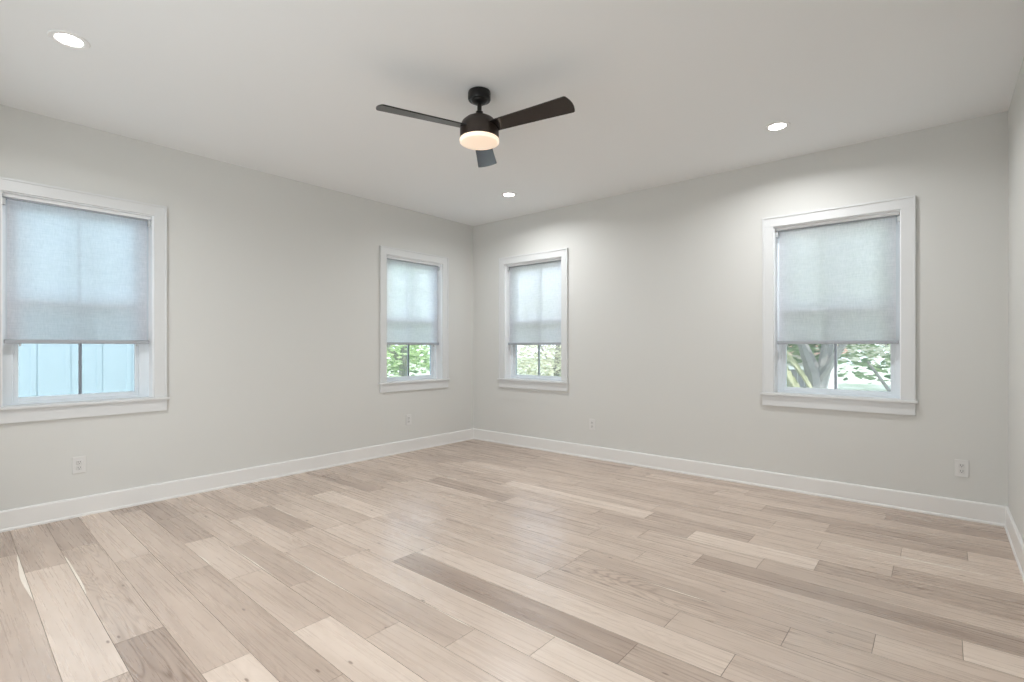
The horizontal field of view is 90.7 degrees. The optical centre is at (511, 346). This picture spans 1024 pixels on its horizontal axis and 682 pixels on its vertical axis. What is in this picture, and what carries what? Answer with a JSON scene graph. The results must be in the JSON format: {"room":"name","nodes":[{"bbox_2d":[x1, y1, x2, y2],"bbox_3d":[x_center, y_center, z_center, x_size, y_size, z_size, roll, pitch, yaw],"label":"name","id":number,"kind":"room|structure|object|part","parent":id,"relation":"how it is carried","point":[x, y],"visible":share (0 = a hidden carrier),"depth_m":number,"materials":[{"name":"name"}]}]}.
{"room":"empty bedroom","nodes":[
{"label":"empty bedroom","id":0,"kind":"room"},
{"bbox_2d":[0,104,472,510],"bbox_3d":[-2.162,-0.184,4.719,0.190,2.743,4.920,0,0,40],"label":"wall","id":1,"kind":"structure","parent":0,"point":[273,281],"depth_m":4.36,"materials":[{"name":"white paint"}]},
{"bbox_2d":[72,456,85,473],"bbox_3d":[-3.029,0.827,3.541,0.009,0.118,0.074,0,0,40],"label":"wall outlet","id":2,"kind":"object","parent":1,"relation":"attached to","point":[78,463],"visible":1,"depth_m":3.54,"materials":[{"name":"white plastic"}]},
{"bbox_2d":[0,176,169,423],"bbox_3d":[-3.074,-0.296,3.615,0.222,1.583,1.025,0,0,40],"label":"window","id":3,"kind":"structure","parent":1,"relation":"in","point":[149,394],"depth_m":3.65,"materials":[{"name":"white paint"}]},
{"bbox_2d":[2,193,150,345],"bbox_3d":[-3.059,-0.500,3.603,0.056,0.994,0.811,0,0,40],"label":"roller shade","id":4,"kind":"object","parent":3,"relation":"attached to","point":[77,274],"visible":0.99,"depth_m":3.56,"materials":[{"name":"white fabric"}]},
{"bbox_3d":[-3.059,-0.987,3.603,0.056,0.020,0.805,0,0,40],"label":"head rail","id":5,"kind":"part","parent":4,"relation":"part of","materials":[{"name":"white plastic"}]},
{"bbox_3d":[-3.053,-0.035,3.598,0.020,0.028,0.793,0,0,40],"label":"rail","id":6,"kind":"part","parent":4,"relation":"part of","materials":[{"name":"grey"}]},
{"bbox_3d":[-3.117,0.025,3.652,0.028,0.692,0.703,0,0,40],"label":"sash","id":7,"kind":"part","parent":3,"relation":"part of","materials":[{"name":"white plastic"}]},
{"bbox_2d":[0,428,472,532],"bbox_3d":[-2.081,1.120,4.650,0.021,0.134,4.919,0,0,40],"label":"baseboard","id":8,"kind":"structure","parent":1,"relation":"attached to","point":[33,515],"depth_m":4.09,"materials":[{"name":"white paint"}]},
{"bbox_2d":[406,414,410,424],"bbox_3d":[-1.170,0.827,5.733,0.009,0.118,0.074,0,0,40],"label":"wall outlet","id":9,"kind":"object","parent":1,"relation":"attached to","point":[408,417],"visible":1,"depth_m":5.73,"materials":[{"name":"white plastic"}]},
{"bbox_2d":[378,245,449,392],"bbox_3d":[-1.166,-0.296,5.865,0.222,1.583,1.014,0,0,40],"label":"window","id":10,"kind":"structure","parent":1,"relation":"in","point":[438,377],"depth_m":5.92,"materials":[{"name":"white paint"}]},
{"bbox_3d":[-1.210,0.025,5.902,0.028,0.692,0.736,0,0,40],"label":"sash","id":11,"kind":"part","parent":10,"relation":"part of","materials":[{"name":"glass"}]},
{"bbox_3d":[-1.219,-0.301,5.910,0.083,1.417,0.826,0,0,40],"label":"frame","id":12,"kind":"part","parent":10,"relation":"part of","materials":[{"name":"white plastic"}]},
{"bbox_2d":[387,256,439,346],"bbox_3d":[-1.152,-0.500,5.853,0.056,0.994,0.800,0,0,40],"label":"roller shade","id":13,"kind":"object","parent":10,"relation":"attached to","point":[411,284],"visible":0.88,"depth_m":5.83,"materials":[{"name":"white fabric"}]},
{"bbox_3d":[-1.146,-0.035,5.848,0.020,0.028,0.782,0,0,40],"label":"rail","id":14,"kind":"part","parent":13,"relation":"part of","materials":[{"name":"grey"}]},
{"bbox_3d":[-1.152,-0.987,5.853,0.056,0.020,0.794,0,0,40],"label":"head rail","id":15,"kind":"part","parent":13,"relation":"part of","materials":[{"name":"white plastic"}]},
{"bbox_2d":[0,439,1023,681],"bbox_3d":[-0.847,1.212,2.300,5.324,0.050,7.290,0,0,40],"label":"floor","id":16,"kind":"structure","parent":0,"point":[473,560],"depth_m":2.54,"materials":[{"name":"brown wood"}]},
{"bbox_2d":[0,0,1023,225],"bbox_3d":[-0.204,-1.656,3.059,5.324,0.200,5.300,0,0,40],"label":"ceiling","id":17,"kind":"structure","parent":0,"point":[661,92],"depth_m":2.92,"materials":[{"name":"white paint"}]},
{"bbox_2d":[47,29,89,49],"bbox_3d":[-2.242,-1.552,2.562,0.166,0.006,0.166,0,0,40],"label":"recessed light","id":18,"kind":"object","parent":17,"relation":"in","point":[65,38],"visible":1,"depth_m":2.56,"materials":[{"name":"white"}]},
{"bbox_2d":[376,87,574,166],"bbox_3d":[-0.149,-1.395,2.995,1.044,0.320,1.104,0,0,40],"label":"ceiling fan","id":19,"kind":"object","parent":17,"relation":"hanging from","point":[479,131],"visible":1,"depth_m":2.98,"materials":[{"name":"black metal"}]},
{"bbox_3d":[-0.519,-1.325,2.914,0.517,0.035,0.136,0,0,-28],"label":"blade","id":20,"kind":"part","parent":19,"relation":"part of","materials":[{"name":"black wood"}]},
{"bbox_2d":[461,135,497,149],"bbox_3d":[-0.199,-1.239,3.085,0.224,0.006,0.224,0,0,40],"label":"diffuser","id":21,"kind":"object","parent":19,"relation":"attached to","point":[475,142],"depth_m":3.06,"materials":[{"name":"white glass"}]},
{"bbox_3d":[-0.186,-1.325,3.448,0.136,0.035,0.517,0,0,2],"label":"blade","id":22,"kind":"part","parent":19,"relation":"part of","materials":[{"name":"black"}]},
{"bbox_3d":[0.110,-1.325,2.893,0.517,0.035,0.136,0,0,32],"label":"blade","id":23,"kind":"part","parent":19,"relation":"part of","materials":[{"name":"black wood"}]},
{"bbox_2d":[501,192,516,196],"bbox_3d":[-0.031,-1.552,5.171,0.166,0.006,0.166,0,0,40],"label":"recessed light","id":24,"kind":"object","parent":17,"relation":"in","point":[505,194],"visible":1,"depth_m":5.16,"materials":[{"name":"white"}]},
{"bbox_2d":[764,121,790,131],"bbox_3d":[1.871,-1.552,3.570,0.166,0.006,0.166,0,0,40],"label":"recessed light","id":25,"kind":"object","parent":17,"relation":"in","point":[780,125],"visible":1,"depth_m":3.56,"materials":[{"name":"white"}]},
{"bbox_2d":[473,111,1007,505],"bbox_3d":[1.448,-0.184,5.008,5.324,2.743,0.190,0,0,40],"label":"wall","id":26,"kind":"structure","parent":0,"point":[665,281],"depth_m":4.37,"materials":[{"name":"white paint"}]},
{"bbox_2d":[497,248,568,391],"bbox_3d":[0.285,-0.296,5.970,1.043,1.583,0.222,0,0,40],"label":"window","id":27,"kind":"structure","parent":26,"relation":"in","point":[508,376],"depth_m":6.01,"materials":[{"name":"white paint"}]},
{"bbox_2d":[507,258,560,346],"bbox_3d":[0.273,-0.500,5.956,0.829,0.994,0.056,0,0,40],"label":"roller shade","id":28,"kind":"object","parent":27,"relation":"attached to","point":[535,287],"visible":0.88,"depth_m":5.94,"materials":[{"name":"white fabric"}]},
{"bbox_3d":[0.273,-0.987,5.956,0.823,0.020,0.056,0,0,40],"label":"head rail","id":29,"kind":"part","parent":28,"relation":"part of","materials":[{"name":"white plastic"}]},
{"bbox_3d":[0.268,-0.035,5.950,0.811,0.028,0.020,0,0,40],"label":"rail","id":30,"kind":"part","parent":28,"relation":"part of","materials":[{"name":"grey"}]},
{"bbox_3d":[0.330,-0.301,6.023,0.855,1.417,0.083,0,0,40],"label":"frame","id":31,"kind":"part","parent":27,"relation":"part of","materials":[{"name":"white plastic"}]},
{"bbox_3d":[0.322,0.025,6.014,0.765,0.692,0.028,0,0,40],"label":"sash","id":32,"kind":"part","parent":27,"relation":"part of","materials":[{"name":"glass"}]},
{"bbox_2d":[589,419,594,429],"bbox_3d":[0.852,0.827,5.382,0.074,0.118,0.009,0,0,40],"label":"wall outlet","id":33,"kind":"object","parent":26,"relation":"attached to","point":[591,421],"visible":1,"depth_m":5.38,"materials":[{"name":"white plastic"}]},
{"bbox_2d":[473,428,1007,526],"bbox_3d":[1.380,1.120,4.927,4.942,0.134,0.021,0,0,40],"label":"baseboard","id":34,"kind":"structure","parent":26,"relation":"attached to","point":[992,514],"depth_m":4.20,"materials":[{"name":"white paint"}]},
{"bbox_2d":[760,195,917,415],"bbox_3d":[2.571,-0.296,4.033,1.048,1.583,0.222,0,0,40],"label":"window","id":35,"kind":"structure","parent":26,"relation":"in","point":[901,397],"depth_m":3.91,"materials":[{"name":"white paint"}]},
{"bbox_2d":[776,212,899,345],"bbox_3d":[2.558,-0.500,4.019,0.834,0.994,0.056,0,0,40],"label":"roller shade","id":36,"kind":"object","parent":35,"relation":"attached to","point":[837,278],"visible":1,"depth_m":3.98,"materials":[{"name":"white fabric"}]},
{"bbox_3d":[2.558,-0.987,4.019,0.828,0.020,0.056,0,0,40],"label":"head rail","id":37,"kind":"part","parent":36,"relation":"part of","materials":[{"name":"white plastic"}]},
{"bbox_3d":[2.553,-0.035,4.013,0.816,0.028,0.020,0,0,40],"label":"rail","id":38,"kind":"part","parent":36,"relation":"part of","materials":[{"name":"grey"}]},
{"bbox_3d":[2.607,0.025,4.077,0.770,0.692,0.028,0,0,40],"label":"sash","id":39,"kind":"part","parent":35,"relation":"part of","materials":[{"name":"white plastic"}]},
{"bbox_3d":[2.615,-0.301,4.086,0.860,1.417,0.083,0,0,40],"label":"frame","id":40,"kind":"part","parent":35,"relation":"part of","materials":[{"name":"white plastic"}]},
{"bbox_2d":[955,459,968,477],"bbox_3d":[3.094,0.837,3.482,0.074,0.118,0.009,0,0,40],"label":"wall outlet","id":41,"kind":"object","parent":26,"relation":"attached to","point":[961,466],"visible":1,"depth_m":3.48,"materials":[{"name":"white plastic"}]},
{"bbox_2d":[1008,57,1023,542],"bbox_3d":[1.754,-0.184,1.399,0.190,2.743,4.920,0,0,40],"label":"wall","id":42,"kind":"structure","parent":0,"point":[1016,108],"depth_m":2.97,"materials":[{"name":"white paint"}]},
{"bbox_2d":[1004,507,1023,582],"bbox_3d":[1.673,1.120,1.468,0.021,0.134,4.919,0,0,40],"label":"baseboard","id":43,"kind":"structure","parent":42,"relation":"attached to","point":[1015,540],"depth_m":2.89,"materials":[{"name":"white paint"}]},
{"label":"outside","id":44,"kind":"structure","parent":0,"visible":0},
{"bbox_2d":[387,358,889,390],"bbox_3d":[-0.499,1.857,6.534,120.000,0.200,120.000,0,0,40],"label":"ground","id":45,"kind":"structure","parent":44,"point":[854,383],"depth_m":30.43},
{"bbox_2d":[18,344,133,396],"bbox_3d":[-8.511,-1.263,5.394,4.850,6.600,9.700,0,0,40],"label":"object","id":46,"kind":"structure","parent":45,"relation":"on","point":[43,369],"depth_m":6.12,"materials":[{"name":"blue"}]},
{"bbox_2d":[387,345,429,376],"bbox_3d":[-3.245,-0.369,14.895,5.334,4.834,5.220,0,0,40],"label":"leafy tree","id":47,"kind":"object","parent":45,"relation":"on","point":[398,354],"visible":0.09,"depth_m":14.74,"materials":[{"name":"green plant"}]},
{"bbox_2d":[387,345,429,375],"bbox_3d":[-6.129,-1.554,22.971,8.402,7.182,12.428,0,0,40],"label":"tree","id":48,"kind":"object","parent":45,"relation":"on","point":[424,359],"visible":0.02,"depth_m":23.77,"materials":[{"name":"green plant"}]},
{"bbox_2d":[517,345,560,375],"bbox_3d":[1.180,0.192,13.288,3.907,3.698,3.280,0,0,40],"label":"tree","id":49,"kind":"object","parent":45,"relation":"on","point":[552,366],"visible":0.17,"depth_m":12.91,"materials":[{"name":"green plant"}]},
{"bbox_2d":[788,366,805,387],"bbox_3d":[4.979,1.122,11.566,3.850,1.430,0.060,0,0,40],"label":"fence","id":50,"kind":"object","parent":45,"relation":"on","point":[800,380],"visible":0.02,"depth_m":10.68,"materials":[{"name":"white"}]},
{"bbox_2d":[787,350,812,387],"bbox_3d":[3.234,0.895,7.306,2.147,2.288,2.148,0,0,40],"label":"tree","id":51,"kind":"object","parent":45,"relation":"on","point":[791,380],"visible":0.03,"depth_m":6.97,"materials":[{"name":"green plant"}]},
{"bbox_2d":[787,345,847,388],"bbox_3d":[8.671,0.737,17.507,4.600,2.600,3.600,0,0,40],"label":"garden shed","id":52,"kind":"object","parent":45,"relation":"on","point":[831,379],"visible":0.08,"depth_m":16.15,"materials":[{"name":"white"}]},
{"bbox_2d":[797,344,846,388],"bbox_3d":[4.429,-0.664,7.346,5.498,5.407,4.956,0,0,40],"label":"forked tree","id":53,"kind":"object","parent":45,"relation":"on","point":[817,373],"visible":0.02,"depth_m":7.09,"materials":[{"name":"grey plant"}]},
{"bbox_2d":[787,344,889,363],"bbox_3d":[7.250,-0.291,13.758,11.048,4.656,3.242,0,0,40],"label":"tree","id":54,"kind":"object","parent":45,"relation":"on","point":[794,348],"visible":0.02,"depth_m":12.87,"materials":[{"name":"green plant"}]},
{"bbox_2d":[815,344,889,390],"bbox_3d":[5.968,0.555,7.883,2.681,2.967,2.045,0,0,40],"label":"tree","id":55,"kind":"object","parent":45,"relation":"on","point":[886,349],"visible":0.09,"depth_m":8.01,"materials":[{"name":"green leaves"},{"name":"grey-brown bark"}]},
{"bbox_2d":[838,344,889,386],"bbox_3d":[16.694,-1.730,17.526,17.988,7.535,6.530,0,0,40],"label":"tree","id":56,"kind":"object","parent":45,"relation":"on","point":[863,362],"visible":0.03,"depth_m":19.36,"materials":[{"name":"green plant"}]}
]}

